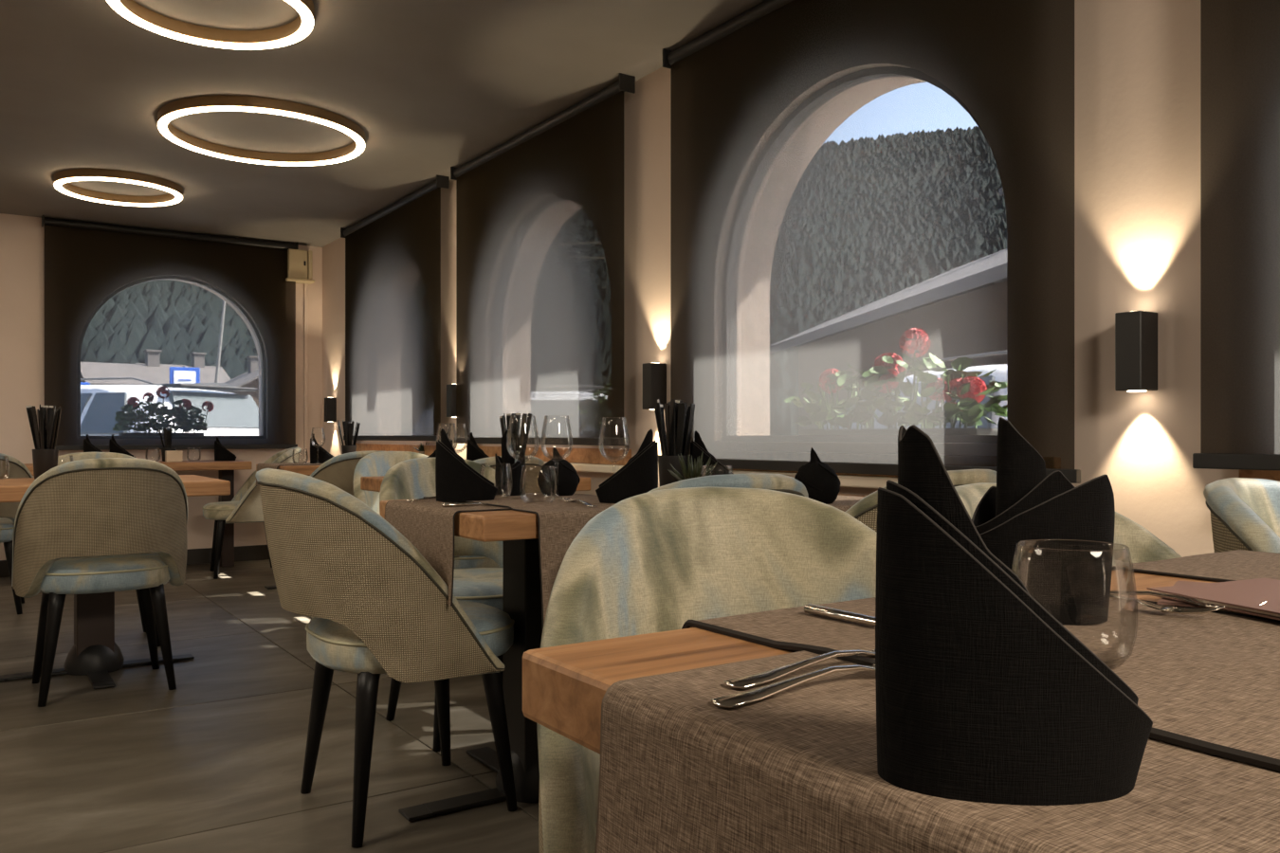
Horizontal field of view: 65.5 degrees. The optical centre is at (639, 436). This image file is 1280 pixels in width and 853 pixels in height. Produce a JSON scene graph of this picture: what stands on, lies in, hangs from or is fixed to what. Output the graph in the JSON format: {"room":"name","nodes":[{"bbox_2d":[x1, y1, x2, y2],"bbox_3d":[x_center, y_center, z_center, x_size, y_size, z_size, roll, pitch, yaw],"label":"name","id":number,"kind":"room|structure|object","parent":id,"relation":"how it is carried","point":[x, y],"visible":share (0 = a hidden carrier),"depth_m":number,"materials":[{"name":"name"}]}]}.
{"room":"restaurant dining room","nodes":[
{"label":"restaurant dining room","id":0,"kind":"room"},
{"bbox_2d":[0,213,322,560],"bbox_3d":[-5.630,-0.268,5.711,7.480,2.385,0.270,0,0,-34],"label":"wall","id":1,"kind":"structure","parent":0,"point":[22,238],"depth_m":6.64,"materials":[{"name":"beige paint"}]},
{"bbox_2d":[0,545,269,577],"bbox_3d":[-5.473,0.870,5.644,7.264,0.110,0.016,0,0,-34],"label":"baseboard","id":2,"kind":"structure","parent":1,"relation":"attached to","point":[255,552],"depth_m":7.23,"materials":[{"name":"grey"}]},
{"bbox_2d":[285,248,314,284],"bbox_3d":[-2.581,-1.285,7.536,0.205,0.240,0.124,0,0,-34],"label":"wall box","id":3,"kind":"object","parent":1,"relation":"attached to","point":[300,263],"visible":1,"depth_m":7.49,"materials":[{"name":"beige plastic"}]},
{"bbox_2d":[303,283,308,462],"bbox_3d":[-2.557,-0.190,7.616,0.025,2.010,0.020,0,0,-34],"label":"trim","id":4,"kind":"structure","parent":1,"relation":"attached to","point":[305,285],"depth_m":7.61,"materials":[{"name":"beige paint"}]},
{"bbox_2d":[0,559,539,852],"bbox_3d":[-2.168,0.965,0.839,7.750,0.080,12.220,0,0,-34],"label":"floor","id":5,"kind":"structure","parent":0,"point":[213,762],"depth_m":2.96,"materials":[{"name":"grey wood"}]},
{"bbox_2d":[0,453,33,614],"bbox_3d":[-3.468,0.501,5.189,0.568,0.852,0.628,0,0,-30],"label":"dining chair","id":6,"kind":"object","parent":5,"relation":"on","point":[10,467],"visible":0.3,"depth_m":5.13,"materials":[{"name":"fabric"}]},
{"bbox_2d":[0,453,33,523],"bbox_3d":[-3.436,0.320,5.133,0.566,0.490,0.497,0,0,-30],"label":"cushion","id":7,"kind":"object","parent":6,"relation":"on","point":[10,467],"depth_m":5.09,"materials":[{"name":"fabric"}]},
{"bbox_2d":[23,463,33,475],"bbox_3d":[-4.120,0.550,5.737,1.110,0.750,0.720,0,0,-34],"label":"dining table","id":8,"kind":"object","parent":5,"relation":"on","point":[29,466],"visible":0.02,"depth_m":5.74,"materials":[{"name":"brown wood"}]},
{"bbox_2d":[11,457,187,707],"bbox_3d":[-1.957,0.501,3.639,0.568,0.852,0.628,0,0,-34],"label":"dining chair","id":9,"kind":"object","parent":5,"relation":"on","point":[109,524],"visible":1,"depth_m":3.44,"materials":[{"name":"fabric"}]},
{"bbox_2d":[11,457,187,598],"bbox_3d":[-1.921,0.320,3.586,0.566,0.490,0.497,0,0,-34],"label":"cushion","id":10,"kind":"object","parent":9,"relation":"on","point":[109,524],"depth_m":3.43,"materials":[{"name":"fabric"}]},
{"bbox_2d":[55,452,160,648],"bbox_3d":[-2.422,0.501,4.470,0.568,0.852,0.628,0,0,-34],"label":"dining chair","id":11,"kind":"object","parent":5,"relation":"on","point":[64,459],"visible":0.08,"depth_m":4.67,"materials":[{"name":"fabric"}]},
{"bbox_2d":[57,452,136,465],"bbox_3d":[-2.458,0.320,4.523,0.566,0.490,0.497,0,0,-34],"label":"cushion","id":12,"kind":"object","parent":11,"relation":"on","point":[64,459],"depth_m":4.67,"materials":[{"name":"fabric"}]},
{"bbox_2d":[0,475,230,689],"bbox_3d":[-2.570,0.550,3.664,1.853,0.750,0.750,0,0,-34],"label":"dining table","id":13,"kind":"object","parent":5,"relation":"on","point":[95,653],"visible":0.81,"depth_m":3.87,"materials":[{"name":"brown wood"}]},
{"bbox_2d":[25,404,61,479],"bbox_3d":[-2.392,0.024,3.998,0.127,0.301,0.115,0,0,-34],"label":"vase","id":14,"kind":"object","parent":13,"relation":"on","point":[44,425],"visible":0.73,"depth_m":3.98,"materials":[{"name":"black metal"}]},
{"bbox_2d":[32,449,58,479],"bbox_3d":[-2.393,0.113,4.007,0.094,0.122,0.094,0,0,-34],"label":"cup","id":15,"kind":"object","parent":14,"relation":"on","point":[43,460],"depth_m":3.97,"materials":[{"name":"black metal"}]},
{"bbox_2d":[154,459,252,567],"bbox_3d":[-3.287,0.550,6.754,1.130,0.750,0.530,0,0,-34],"label":"dining table","id":16,"kind":"object","parent":5,"relation":"on","point":[226,469],"visible":0.41,"depth_m":7.00,"materials":[{"name":"brown wood"}]},
{"bbox_2d":[83,434,102,452],"bbox_3d":[-3.566,0.080,6.540,0.161,0.188,0.093,0,0,-14],"label":"napkin","id":17,"kind":"object","parent":16,"relation":"on","point":[88,447],"visible":0.38,"depth_m":6.50,"materials":[{"name":"black fabric"}]},
{"bbox_2d":[109,434,136,457],"bbox_3d":[-3.442,0.080,6.624,0.161,0.188,0.093,0,0,-14],"label":"napkin","id":18,"kind":"object","parent":16,"relation":"on","point":[114,448],"visible":0.49,"depth_m":6.58,"materials":[{"name":"black fabric"}]},
{"bbox_2d":[158,427,176,461],"bbox_3d":[-3.229,0.058,6.813,0.094,0.233,0.116,0,0,-7],"label":"vase","id":19,"kind":"object","parent":16,"relation":"on","point":[168,434],"visible":0.7,"depth_m":6.79,"materials":[{"name":"black metal"}]},
{"bbox_2d":[161,447,176,461],"bbox_3d":[-3.230,0.127,6.822,0.094,0.094,0.094,0,0,-34],"label":"cup","id":20,"kind":"object","parent":19,"relation":"on","point":[163,449],"depth_m":6.78,"materials":[{"name":"black metal"}]},
{"bbox_2d":[164,450,182,461],"bbox_3d":[-3.156,0.137,6.739,0.100,0.075,0.060,0,0,-34],"label":"box","id":21,"kind":"object","parent":16,"relation":"on","point":[170,455],"visible":0.98,"depth_m":6.72,"materials":[{"name":"beige"}]},
{"bbox_2d":[214,437,236,460],"bbox_3d":[-2.901,0.090,6.967,0.145,0.169,0.084,0,0,-24],"label":"napkin","id":22,"kind":"object","parent":16,"relation":"on","point":[221,453],"visible":1,"depth_m":6.93,"materials":[{"name":"black fabric"}]},
{"bbox_2d":[201,446,301,579],"bbox_3d":[-2.623,0.501,6.743,0.628,0.852,0.568,0,0,-26],"label":"dining chair","id":23,"kind":"object","parent":5,"relation":"on","point":[246,506],"visible":0.66,"depth_m":6.50,"materials":[{"name":"fabric"}]},
{"bbox_2d":[225,446,301,523],"bbox_3d":[-2.565,0.320,6.772,0.497,0.490,0.566,0,0,-26],"label":"cushion","id":24,"kind":"object","parent":23,"relation":"on","point":[246,506],"depth_m":6.50,"materials":[{"name":"fabric"}]},
{"bbox_2d":[256,463,319,589],"bbox_3d":[-1.958,0.550,6.210,0.720,0.750,0.720,0,0,-34],"label":"dining table","id":25,"kind":"object","parent":5,"relation":"on","point":[307,470],"visible":0.08,"depth_m":5.81,"materials":[{"name":"brown wood"}]},
{"bbox_2d":[256,462,322,486],"bbox_3d":[-2.010,0.238,6.175,0.606,0.137,0.486,0,0,-34],"label":"table runner","id":26,"kind":"object","parent":25,"relation":"on","point":[260,466],"visible":0.47,"depth_m":6.06,"materials":[{"name":"beige fabric"}]},
{"bbox_2d":[310,433,334,463],"bbox_3d":[-1.975,0.077,6.203,0.161,0.188,0.093,0,0,-4],"label":"napkin","id":27,"kind":"object","parent":26,"relation":"on","point":[319,454],"visible":0.77,"depth_m":6.16,"materials":[{"name":"black fabric"}]},
{"bbox_2d":[337,420,360,454],"bbox_3d":[-1.866,0.035,6.367,0.145,0.273,0.112,0,0,-34],"label":"vase","id":28,"kind":"object","parent":26,"relation":"on","point":[350,446],"visible":0.7,"depth_m":6.34,"materials":[{"name":"black metal"}]},
{"bbox_2d":[341,445,356,454],"bbox_3d":[-1.862,0.116,6.371,0.094,0.111,0.094,0,0,-34],"label":"cup","id":29,"kind":"object","parent":28,"relation":"on","point":[344,448],"depth_m":6.33,"materials":[{"name":"black metal"}]},
{"bbox_2d":[310,450,380,496],"bbox_3d":[-1.571,0.501,5.362,0.568,0.852,0.628,0,0,-42],"label":"dining chair","id":30,"kind":"object","parent":5,"relation":"on","point":[338,471],"visible":0.09,"depth_m":5.09,"materials":[{"name":"fabric"}]},
{"bbox_2d":[310,450,380,476],"bbox_3d":[-1.528,0.320,5.315,0.566,0.490,0.497,0,0,-42],"label":"cushion","id":31,"kind":"object","parent":30,"relation":"on","point":[344,465],"depth_m":5.08,"materials":[{"name":"fabric"}]},
{"bbox_2d":[255,468,517,847],"bbox_3d":[-0.632,0.501,2.495,0.628,0.852,0.568,0,0,-34],"label":"dining chair","id":32,"kind":"object","parent":5,"relation":"on","point":[375,605],"visible":1,"depth_m":2.26,"materials":[{"name":"fabric"}]},
{"bbox_2d":[255,468,505,683],"bbox_3d":[-0.685,0.320,2.459,0.497,0.490,0.566,0,0,-34],"label":"cushion","id":33,"kind":"object","parent":32,"relation":"on","point":[375,606],"depth_m":2.25,"materials":[{"name":"fabric"}]},
{"bbox_2d":[353,451,428,514],"bbox_3d":[-1.086,0.501,4.770,0.568,0.852,0.628,0,0,-34],"label":"dining chair","id":34,"kind":"object","parent":5,"relation":"on","point":[375,464],"visible":0.16,"depth_m":4.86,"materials":[{"name":"fabric"}]},
{"bbox_2d":[379,457,502,751],"bbox_3d":[-0.564,0.501,3.240,0.568,0.852,0.628,0,0,-34],"label":"dining chair","id":35,"kind":"object","parent":5,"relation":"on","point":[412,479],"visible":0.2,"depth_m":3.29,"materials":[{"name":"fabric"}]},
{"bbox_2d":[379,498,542,821],"bbox_3d":[-0.272,0.550,2.605,0.720,0.750,0.720,0,0,-34],"label":"dining table","id":36,"kind":"object","parent":5,"relation":"on","point":[518,531],"visible":0.41,"depth_m":2.52,"materials":[{"name":"brown wood"}]},
{"bbox_2d":[384,498,511,606],"bbox_3d":[-0.395,0.278,2.543,0.403,0.217,0.441,0,0,-34],"label":"table runner","id":37,"kind":"object","parent":36,"relation":"on","point":[429,526],"visible":0.51,"depth_m":2.36,"materials":[{"name":"beige fabric"}]},
{"bbox_2d":[405,495,436,501],"bbox_3d":[-0.524,0.163,2.638,0.200,0.012,0.025,0,0,-36],"label":"fork","id":38,"kind":"object","parent":37,"relation":"on","point":[435,496],"visible":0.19,"depth_m":2.60,"materials":[{"name":"silver metal"}]},
{"bbox_2d":[423,493,615,629],"bbox_3d":[-0.226,0.311,2.616,0.446,0.291,0.694,0,0,-34],"label":"table runner","id":39,"kind":"object","parent":36,"relation":"on","point":[560,521],"visible":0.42,"depth_m":2.26,"materials":[{"name":"beige fabric"}]},
{"bbox_2d":[441,502,485,507],"bbox_3d":[-0.384,0.166,2.445,0.216,0.010,0.019,0,0,-34],"label":"knife","id":40,"kind":"object","parent":39,"relation":"on","point":[452,504],"visible":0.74,"depth_m":2.41,"materials":[{"name":"silver metal"}]},
{"bbox_2d":[435,428,497,501],"bbox_3d":[-0.450,0.074,2.587,0.161,0.188,0.093,0,0,-8],"label":"napkin","id":41,"kind":"object","parent":39,"relation":"on","point":[455,480],"visible":0.99,"depth_m":2.55,"materials":[{"name":"black fabric"}]},
{"bbox_2d":[494,429,525,496],"bbox_3d":[-0.366,0.076,2.809,0.083,0.187,0.135,0,0,-2],"label":"drinking glass","id":42,"kind":"object","parent":39,"relation":"on","point":[509,475],"visible":1,"depth_m":2.77,"materials":[{"name":"clear glass"}]},
{"bbox_2d":[537,446,580,496],"bbox_3d":[-0.235,0.100,2.863,0.118,0.142,0.116,0,0,-34],"label":"napkin","id":43,"kind":"object","parent":39,"relation":"on","point":[557,477],"visible":1,"depth_m":2.82,"materials":[{"name":"black fabric"}]},
{"bbox_2d":[561,497,596,507],"bbox_3d":[-0.151,0.163,2.456,0.025,0.012,0.200,0,0,-24],"label":"fork","id":44,"kind":"object","parent":39,"relation":"on","point":[564,500],"visible":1,"depth_m":2.45,"materials":[{"name":"silver metal"}]},
{"bbox_2d":[595,429,658,503],"bbox_3d":[-0.034,0.076,2.537,0.161,0.188,0.093,0,0,2],"label":"napkin","id":45,"kind":"object","parent":39,"relation":"on","point":[639,476],"visible":0.9,"depth_m":2.50,"materials":[{"name":"black fabric"}]},
{"bbox_2d":[360,476,590,492],"bbox_3d":[-0.700,0.550,4.236,0.790,0.750,0.720,0,0,-34],"label":"dining table","id":46,"kind":"object","parent":5,"relation":"on","point":[369,484],"visible":0.06,"depth_m":4.18,"materials":[{"name":"brown wood"}]},
{"bbox_3d":[-0.675,0.278,4.235,0.476,0.217,0.649,0,0,-34],"label":"table runner","id":47,"kind":"object","parent":46,"relation":"on","visible":0},
{"bbox_2d":[427,432,452,457],"bbox_3d":[-0.874,0.077,4.214,0.161,0.188,0.093,0,0,-4],"label":"napkin","id":48,"kind":"object","parent":47,"relation":"on","point":[432,455],"visible":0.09,"depth_m":4.17,"materials":[{"name":"black fabric"}]},
{"bbox_2d":[466,432,489,460],"bbox_3d":[-0.665,0.077,4.277,0.161,0.188,0.093,0,0,-4],"label":"napkin","id":49,"kind":"object","parent":47,"relation":"on","point":[474,452],"visible":0.31,"depth_m":4.24,"materials":[{"name":"black fabric"}]},
{"bbox_2d":[499,413,531,455],"bbox_3d":[-0.535,0.036,4.266,0.131,0.270,0.128,0,0,-34],"label":"drinking glass","id":50,"kind":"object","parent":47,"relation":"on","point":[513,421],"visible":0.65,"depth_m":4.24,"materials":[{"name":"clear glass"}]},
{"bbox_2d":[454,455,545,568],"bbox_3d":[-0.665,0.501,4.092,0.568,0.852,0.628,0,0,-39],"label":"dining chair","id":51,"kind":"object","parent":5,"relation":"on","point":[533,466],"visible":0.1,"depth_m":3.90,"materials":[{"name":"fabric"}]},
{"bbox_2d":[536,486,876,852],"bbox_3d":[0.157,0.501,1.195,0.568,0.852,0.628,0,0,-11],"label":"dining chair","id":52,"kind":"object","parent":5,"relation":"on","point":[658,560],"visible":0.42,"depth_m":1.39,"materials":[{"name":"fabric"}]},
{"bbox_2d":[649,473,808,497],"bbox_3d":[0.096,0.501,2.265,0.568,0.852,0.628,0,0,-26],"label":"dining chair","id":53,"kind":"object","parent":5,"relation":"on","point":[780,483],"visible":0.07,"depth_m":1.99,"materials":[{"name":"fabric"}]},
{"bbox_2d":[838,493,866,496],"bbox_3d":[0.371,0.550,2.787,0.720,0.750,0.720,0,0,-34],"label":"dining table","id":54,"kind":"object","parent":5,"relation":"on","point":[838,494],"visible":0.02,"depth_m":2.94,"materials":[{"name":"brown wood"}]},
{"bbox_2d":[827,494,864,511],"bbox_3d":[0.369,0.278,2.763,0.456,0.217,0.738,0,0,-34],"label":"table runner","id":55,"kind":"object","parent":54,"relation":"on","point":[844,503],"visible":0.04,"depth_m":2.58,"materials":[{"name":"beige fabric"}]},
{"bbox_2d":[654,399,694,486],"bbox_3d":[0.100,0.032,2.946,0.120,0.279,0.110,0,0,-9],"label":"vase","id":56,"kind":"object","parent":55,"relation":"on","point":[679,421],"visible":0.74,"depth_m":2.92,"materials":[{"name":"black metal"}]},
{"bbox_2d":[658,455,688,486],"bbox_3d":[0.100,0.115,2.948,0.094,0.114,0.094,0,0,-34],"label":"cup","id":57,"kind":"object","parent":56,"relation":"on","point":[665,462],"depth_m":2.91,"materials":[{"name":"black metal"}]},
{"bbox_2d":[667,451,717,480],"bbox_3d":[0.147,0.107,2.748,0.107,0.130,0.151,0,0,-34],"label":"succulent","id":58,"kind":"object","parent":55,"relation":"on","point":[696,470],"visible":0.59,"depth_m":2.73,"materials":[{"name":"green plant"}]},
{"bbox_2d":[689,430,733,475],"bbox_3d":[0.228,0.077,2.949,0.161,0.188,0.093,0,0,2],"label":"napkin","id":59,"kind":"object","parent":55,"relation":"on","point":[697,447],"visible":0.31,"depth_m":2.92,"materials":[{"name":"black fabric"}]},
{"bbox_2d":[794,447,840,504],"bbox_3d":[0.447,0.100,2.534,0.118,0.142,0.116,0,0,-34],"label":"napkin","id":60,"kind":"object","parent":55,"relation":"on","point":[821,483],"visible":0.84,"depth_m":2.49,"materials":[{"name":"black fabric"}]},
{"bbox_2d":[522,569,1220,754],"bbox_3d":[0.626,0.550,0.829,1.214,0.750,0.792,0,0,-34],"label":"dining table","id":61,"kind":"object","parent":5,"relation":"on","point":[565,686],"visible":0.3,"depth_m":0.79,"materials":[{"name":"brown wood"}]},
{"bbox_2d":[681,597,875,665],"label":"table runner","id":62,"kind":"object","parent":61,"relation":"on","point":[792,629],"depth_m":0.88,"materials":[{"name":"beige fabric"}]},
{"bbox_2d":[803,603,875,626],"bbox_3d":[0.221,0.165,0.865,0.019,0.010,0.216,0,0,-34],"label":"knife","id":63,"kind":"object","parent":62,"relation":"on","point":[811,609],"visible":0.34,"depth_m":0.91,"materials":[{"name":"silver metal"}]},
{"bbox_2d":[594,650,1279,852],"bbox_3d":[0.270,0.328,0.617,0.462,0.317,0.445,0,0,-34],"label":"table runner","id":64,"kind":"object","parent":61,"relation":"on","point":[794,770],"visible":0.52,"depth_m":0.54,"materials":[{"name":"beige fabric"}]},
{"bbox_2d":[710,664,875,708],"bbox_3d":[0.131,0.163,0.678,0.200,0.012,0.025,0,0,-34],"label":"fork","id":65,"kind":"object","parent":64,"relation":"on","point":[755,695],"visible":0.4,"depth_m":0.65,"materials":[{"name":"silver metal"}]},
{"bbox_2d":[724,649,875,689],"bbox_3d":[0.142,0.163,0.727,0.200,0.012,0.025,0,0,-35],"label":"fork","id":66,"kind":"object","parent":64,"relation":"on","point":[742,683],"visible":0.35,"depth_m":0.69,"materials":[{"name":"silver metal"}]},
{"bbox_2d":[875,424,1152,805],"bbox_3d":[0.187,0.083,0.497,0.136,0.177,0.078,0,0,0],"label":"napkin","id":67,"kind":"object","parent":64,"relation":"on","point":[983,695],"visible":1,"depth_m":0.47,"materials":[{"name":"black fabric"}]},
{"bbox_2d":[1062,598,1279,771],"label":"table runner","id":68,"kind":"object","parent":61,"relation":"on","point":[1208,683],"depth_m":0.70,"materials":[{"name":"beige fabric"}]},
{"bbox_2d":[971,417,1115,625],"bbox_3d":[0.372,0.076,0.925,0.135,0.187,0.083,0,0,-3],"label":"napkin","id":69,"kind":"object","parent":68,"relation":"on","point":[1056,536],"visible":0.75,"depth_m":0.89,"materials":[{"name":"black fabric"}]},
{"bbox_2d":[1109,593,1225,614],"bbox_3d":[0.466,0.163,0.987,0.025,0.012,0.200,0,0,-42],"label":"fork","id":70,"kind":"object","parent":68,"relation":"on","point":[1172,610],"visible":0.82,"depth_m":0.94,"materials":[{"name":"silver metal"}]},
{"bbox_2d":[1110,590,1267,608],"bbox_3d":[0.515,0.163,1.005,0.200,0.012,0.025,0,0,40],"label":"fork","id":71,"kind":"object","parent":68,"relation":"on","point":[1117,593],"visible":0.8,"depth_m":0.99,"materials":[{"name":"silver metal"}]},
{"bbox_2d":[1112,549,1279,582],"bbox_3d":[0.940,0.288,1.126,0.346,0.237,0.731,0,0,-34],"label":"table runner","id":72,"kind":"object","parent":61,"relation":"on","point":[1235,565],"visible":0.31,"depth_m":1.30,"materials":[{"name":"beige fabric"}]},
{"bbox_2d":[1156,581,1254,616],"bbox_3d":[0.659,0.170,1.000,0.230,0.010,0.160,0,0,35],"label":"menu","id":73,"kind":"object","parent":61,"relation":"on","point":[1163,601],"visible":0.2,"depth_m":1.00,"materials":[{"name":"brown paper"}]},
{"bbox_2d":[1146,578,1279,621],"bbox_3d":[0.640,0.160,0.955,0.160,0.011,0.230,0,0,-17],"label":"menu","id":74,"kind":"object","parent":73,"relation":"on","point":[1242,596],"visible":0.86,"depth_m":1.00,"materials":[{"name":"paper"}]},
{"bbox_2d":[845,469,996,531],"bbox_3d":[0.602,0.501,2.510,0.568,0.852,0.628,0,0,-34],"label":"dining chair","id":75,"kind":"object","parent":5,"relation":"on","point":[865,510],"visible":0.02,"depth_m":2.25,"materials":[{"name":"fabric"}]},
{"bbox_2d":[954,482,1181,566],"bbox_3d":[0.709,0.501,1.361,0.568,0.852,0.628,0,0,-34],"label":"dining chair","id":76,"kind":"object","parent":5,"relation":"on","point":[1133,543],"visible":0.07,"depth_m":1.57,"materials":[{"name":"fabric"}]},
{"bbox_2d":[1203,477,1279,553],"bbox_3d":[1.224,0.501,1.546,0.568,0.852,0.628,0,0,-34],"label":"dining chair","id":77,"kind":"object","parent":5,"relation":"on","point":[1245,513],"visible":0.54,"depth_m":1.65,"materials":[{"name":"fabric"}]},
{"bbox_2d":[0,0,765,247],"bbox_3d":[-2.168,-1.560,0.839,7.750,0.200,12.220,0,0,-34],"label":"ceiling","id":78,"kind":"structure","parent":0,"point":[432,87],"depth_m":4.15,"materials":[{"name":"grey paint"}]},
{"bbox_2d":[53,168,182,206],"bbox_3d":[-3.011,-1.430,5.763,0.664,0.058,0.664,0,0,-34],"label":"lamp","id":79,"kind":"object","parent":78,"relation":"attached to","point":[61,178],"visible":1,"depth_m":5.68,"materials":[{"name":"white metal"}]},
{"bbox_2d":[41,215,298,450],"bbox_3d":[-3.276,-0.682,7.060,1.654,1.554,0.075,0,0,-34],"label":"roller blind","id":80,"kind":"object","parent":78,"relation":"hanging from","point":[147,331],"visible":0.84,"depth_m":7.01,"materials":[{"name":"black fabric"}]},
{"bbox_2d":[106,0,314,49],"bbox_3d":[-1.419,-1.430,3.303,0.644,0.058,0.644,0,0,-34],"label":"lamp","id":81,"kind":"object","parent":78,"relation":"attached to","point":[290,33],"visible":1,"depth_m":3.51,"materials":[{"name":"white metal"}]},
{"bbox_2d":[157,95,365,165],"bbox_3d":[-1.780,-1.430,4.724,0.920,0.058,0.920,0,0,-34],"label":"lamp","id":82,"kind":"object","parent":78,"relation":"attached to","point":[173,110],"visible":1,"depth_m":4.56,"materials":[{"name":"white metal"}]},
{"bbox_2d":[340,174,449,441],"bbox_3d":[-1.588,-0.715,6.292,0.075,1.490,1.724,0,0,-34],"label":"roller blind","id":83,"kind":"object","parent":78,"relation":"hanging from","point":[393,255],"visible":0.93,"depth_m":6.14,"materials":[{"name":"black fabric"}]},
{"bbox_2d":[450,73,635,445],"bbox_3d":[-0.524,-0.710,4.720,0.075,1.500,1.689,0,0,-34],"label":"roller blind","id":84,"kind":"object","parent":78,"relation":"hanging from","point":[539,213],"visible":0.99,"depth_m":4.54,"materials":[{"name":"black fabric"}]},
{"bbox_2d":[662,0,1080,483],"bbox_3d":[0.586,-0.673,3.081,0.075,1.572,1.679,0,0,-34],"label":"roller blind","id":85,"kind":"object","parent":78,"relation":"hanging from","point":[872,201],"visible":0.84,"depth_m":2.91,"materials":[{"name":"black fabric"}]},
{"bbox_2d":[1192,0,1279,471],"bbox_3d":[1.678,-0.695,1.468,0.075,1.530,1.674,0,0,-34],"label":"roller blind","id":86,"kind":"object","parent":78,"relation":"hanging from","point":[1240,39],"visible":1,"depth_m":2.08,"materials":[{"name":"black fabric"}]},
{"bbox_2d":[322,0,1238,557],"bbox_3d":[0.929,-0.268,2.936,0.270,2.385,12.220,0,0,-34],"label":"wall","id":87,"kind":"structure","parent":0,"point":[1137,63],"depth_m":2.39,"materials":[{"name":"beige paint"}]},
{"bbox_2d":[324,397,336,422],"bbox_3d":[-2.303,-0.195,7.401,0.074,0.185,0.062,0,0,-34],"label":"wall lamp","id":88,"kind":"object","parent":87,"relation":"attached to","point":[330,403],"visible":1,"depth_m":7.38,"materials":[{"name":"black metal"}]},
{"bbox_2d":[355,443,436,456],"bbox_3d":[-1.566,0.087,6.352,0.030,0.068,1.520,0,0,-34],"label":"trim","id":89,"kind":"structure","parent":87,"relation":"attached to","point":[429,449],"depth_m":6.31,"materials":[{"name":"brown wood"}]},
{"bbox_2d":[446,384,456,418],"bbox_3d":[-1.025,-0.195,5.513,0.074,0.185,0.062,0,0,-34],"label":"wall lamp","id":90,"kind":"object","parent":87,"relation":"attached to","point":[451,388],"visible":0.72,"depth_m":5.48,"materials":[{"name":"black metal"}]},
{"bbox_2d":[465,458,623,473],"bbox_3d":[-0.487,0.139,4.727,0.064,0.033,1.520,0,0,-34],"label":"trim","id":91,"kind":"structure","parent":87,"relation":"attached to","point":[583,467],"depth_m":4.22,"materials":[{"name":"paint"}]},
{"bbox_2d":[477,445,631,465],"bbox_3d":[-0.472,0.087,4.737,0.030,0.068,1.520,0,0,-34],"label":"trim","id":92,"kind":"structure","parent":87,"relation":"attached to","point":[576,455],"depth_m":4.40,"materials":[{"name":"brown wood"}]},
{"bbox_2d":[642,363,666,410],"bbox_3d":[0.057,-0.195,3.915,0.074,0.185,0.062,0,0,-34],"label":"wall lamp","id":93,"kind":"object","parent":87,"relation":"attached to","point":[654,374],"visible":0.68,"depth_m":3.89,"materials":[{"name":"black metal"}]},
{"bbox_2d":[727,468,897,477],"bbox_3d":[0.621,0.087,3.123,0.030,0.068,1.520,0,0,-34],"label":"trim","id":94,"kind":"structure","parent":87,"relation":"attached to","point":[727,468],"depth_m":3.26,"materials":[{"name":"brown wood"}]},
{"bbox_2d":[730,470,897,489],"bbox_3d":[0.606,0.139,3.113,0.064,0.033,1.520,0,0,-34],"label":"trim","id":95,"kind":"structure","parent":87,"relation":"attached to","point":[846,481],"depth_m":2.99,"materials":[{"name":"paint"}]},
{"bbox_2d":[1115,310,1157,392],"bbox_3d":[1.149,-0.195,2.303,0.074,0.185,0.062,0,0,-34],"label":"wall lamp","id":96,"kind":"object","parent":87,"relation":"attached to","point":[1136,332],"visible":1,"depth_m":2.28,"materials":[{"name":"black metal"}]},
{"bbox_2d":[1238,469,1279,481],"bbox_3d":[1.716,0.087,1.506,0.030,0.068,1.520,0,0,-34],"label":"trim","id":97,"kind":"structure","parent":87,"relation":"attached to","point":[1273,475],"depth_m":2.09,"materials":[{"name":"brown wood"}]},
{"bbox_3d":[-1.580,0.139,6.342,0.065,0.033,1.520,0,0,-34],"label":"trim","id":98,"kind":"structure","parent":87,"relation":"attached to","visible":0},
{"bbox_2d":[414,441,429,455],"bbox_3d":[-1.298,0.076,5.916,0.103,0.090,0.080,0,0,-18],"label":"succulent","id":99,"kind":"object","parent":98,"relation":"on","point":[420,449],"visible":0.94,"depth_m":5.90,"materials":[{"name":"green plant"}]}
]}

